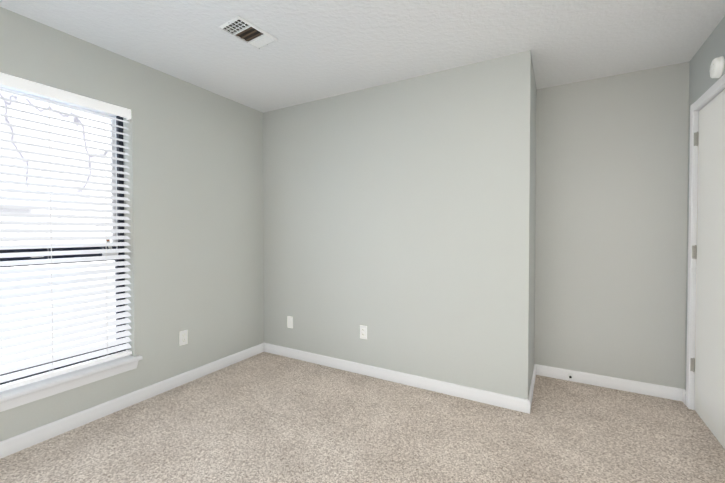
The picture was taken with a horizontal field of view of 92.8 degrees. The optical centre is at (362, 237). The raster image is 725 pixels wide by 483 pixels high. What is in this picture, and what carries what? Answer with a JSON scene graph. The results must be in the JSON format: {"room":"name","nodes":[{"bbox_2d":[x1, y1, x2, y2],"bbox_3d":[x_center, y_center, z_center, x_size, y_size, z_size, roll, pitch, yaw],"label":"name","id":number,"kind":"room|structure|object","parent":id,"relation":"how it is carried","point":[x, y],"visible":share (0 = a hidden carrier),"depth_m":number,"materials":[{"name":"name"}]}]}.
{"room":"empty bedroom","nodes":[
{"label":"empty bedroom","id":0,"kind":"room"},
{"bbox_2d":[0,7,263,440],"bbox_3d":[-2.113,-0.024,1.851,0.250,2.440,4.018,1,1,30],"label":"wall","id":1,"kind":"structure","parent":0,"point":[195,209],"depth_m":2.69,"materials":[{"name":"grey paint"}]},
{"bbox_2d":[0,85,125,384],"bbox_3d":[-2.134,-0.007,1.888,0.088,1.775,1.481,1,1,30],"label":"window","id":2,"kind":"structure","parent":1,"relation":"in","point":[116,135],"depth_m":2.31,"materials":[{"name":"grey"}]},
{"bbox_2d":[0,72,131,391],"bbox_3d":[-2.023,-0.025,1.825,0.064,1.735,1.469,1,1,30],"label":"window blinds","id":3,"kind":"object","parent":2,"relation":"attached to","point":[14,82],"visible":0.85,"depth_m":2.12,"materials":[{"name":"white plastic"}]},
{"bbox_2d":[0,355,142,411],"bbox_3d":[-2.029,0.902,1.843,0.158,0.081,1.551,1,1,30],"label":"window sill","id":4,"kind":"structure","parent":1,"relation":"attached to","point":[11,398],"depth_m":2.11,"materials":[{"name":"white wood"}]},
{"bbox_2d":[0,343,263,458],"bbox_3d":[-1.968,1.152,1.857,0.014,0.088,3.898,1,1,30],"label":"baseboard","id":5,"kind":"structure","parent":1,"relation":"attached to","point":[19,442],"depth_m":2.33,"materials":[{"name":"white wood"}]},
{"bbox_2d":[179,330,187,345],"bbox_3d":[-1.442,0.809,2.784,0.009,0.115,0.070,1,1,30],"label":"electrical outlet","id":6,"kind":"object","parent":1,"relation":"attached to","point":[183,337],"visible":1,"depth_m":2.78,"materials":[{"name":"white plastic"}]},
{"bbox_2d":[0,352,724,482],"bbox_3d":[-0.359,1.234,1.366,3.800,0.060,4.870,1,1,30],"label":"floor","id":7,"kind":"structure","parent":0,"point":[264,417],"depth_m":2.06,"materials":[{"name":"carpet"}]},
{"bbox_2d":[0,0,724,112],"bbox_3d":[-0.359,-1.286,1.326,3.800,0.100,4.870,1,1,30],"label":"ceiling","id":8,"kind":"structure","parent":0,"point":[320,49],"depth_m":2.16,"materials":[{"name":"white paint"}]},
{"bbox_2d":[219,15,277,48],"bbox_3d":[-0.692,-1.241,2.108,0.190,0.012,0.290,1,1,35],"label":"ceiling vent","id":9,"kind":"object","parent":8,"relation":"in","point":[241,28],"visible":0.98,"depth_m":2.09,"materials":[{"name":"grey metal"}]},
{"bbox_2d":[263,50,536,398],"bbox_3d":[0.156,-0.048,3.363,2.705,2.440,0.852,1,1,30],"label":"wall","id":10,"kind":"structure","parent":0,"point":[400,220],"depth_m":2.74,"materials":[{"name":"grey paint"}]},
{"bbox_2d":[287,316,292,327],"bbox_3d":[-0.707,0.827,3.372,0.070,0.115,0.008,1,1,30],"label":"electrical outlet","id":11,"kind":"object","parent":10,"relation":"attached to","point":[289,321],"visible":1,"depth_m":3.37,"materials":[{"name":"white plastic"}]},
{"bbox_2d":[360,325,366,338],"bbox_3d":[0.008,0.815,2.966,0.070,0.115,0.009,1,1,30],"label":"electrical outlet","id":12,"kind":"object","parent":10,"relation":"attached to","point":[363,332],"visible":1,"depth_m":2.96,"materials":[{"name":"white plastic"}]},
{"bbox_2d":[264,343,531,413],"bbox_3d":[0.071,1.135,2.932,2.439,0.088,0.014,1,1,30],"label":"baseboard","id":13,"kind":"structure","parent":10,"relation":"attached to","point":[483,396],"depth_m":2.74,"materials":[{"name":"white wood"}]},
{"bbox_2d":[528,364,539,398],"bbox_3d":[1.300,1.140,2.642,0.014,0.088,0.690,1,1,30],"label":"baseboard","id":14,"kind":"structure","parent":10,"relation":"attached to","point":[536,371],"depth_m":2.76,"materials":[{"name":"white wood"}]},
{"bbox_2d":[534,62,688,388],"bbox_3d":[1.990,-0.038,2.744,1.095,2.440,0.120,1,1,30],"label":"wall","id":15,"kind":"structure","parent":0,"point":[611,219],"depth_m":2.69,"materials":[{"name":"grey paint"}]},
{"bbox_2d":[540,365,685,404],"bbox_3d":[1.897,1.139,2.723,0.975,0.088,0.040,1,1,30],"label":"baseboard","id":16,"kind":"structure","parent":15,"relation":"attached to","point":[661,391],"depth_m":2.69,"materials":[{"name":"white wood"}]},
{"bbox_2d":[685,16,724,389],"bbox_3d":[1.212,-0.001,0.386,0.120,2.440,4.750,1,1,30],"label":"wall","id":17,"kind":"structure","parent":0,"point":[701,80],"depth_m":2.25,"materials":[{"name":"grey paint"}]},
{"bbox_2d":[686,74,724,409],"bbox_3d":[2.108,0.142,1.978,0.130,2.105,0.960,1,1,30],"label":"door frame","id":18,"kind":"structure","parent":17,"relation":"attached to","point":[714,90],"depth_m":2.37,"materials":[{"name":"white wood"}]},
{"bbox_2d":[690,89,724,448],"bbox_3d":[2.063,0.169,2.008,0.104,2.041,0.838,1,1,30],"label":"door","id":19,"kind":"structure","parent":17,"relation":"in","point":[707,365],"depth_m":2.13,"materials":[{"name":"white paint"}]},
{"bbox_2d":[710,56,724,77],"bbox_3d":[2.040,-0.978,1.994,0.040,0.116,0.116,1,1,30],"label":"smoke detector","id":20,"kind":"object","parent":17,"relation":"attached to","point":[717,66],"visible":1,"depth_m":1.96,"materials":[{"name":"white plastic"}]},
{"label":"outside","id":21,"kind":"structure","parent":0,"visible":0},
{"bbox_2d":[0,92,114,367],"bbox_3d":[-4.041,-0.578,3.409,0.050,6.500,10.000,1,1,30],"label":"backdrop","id":22,"kind":"structure","parent":21,"point":[38,134],"depth_m":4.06,"materials":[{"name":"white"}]}
]}

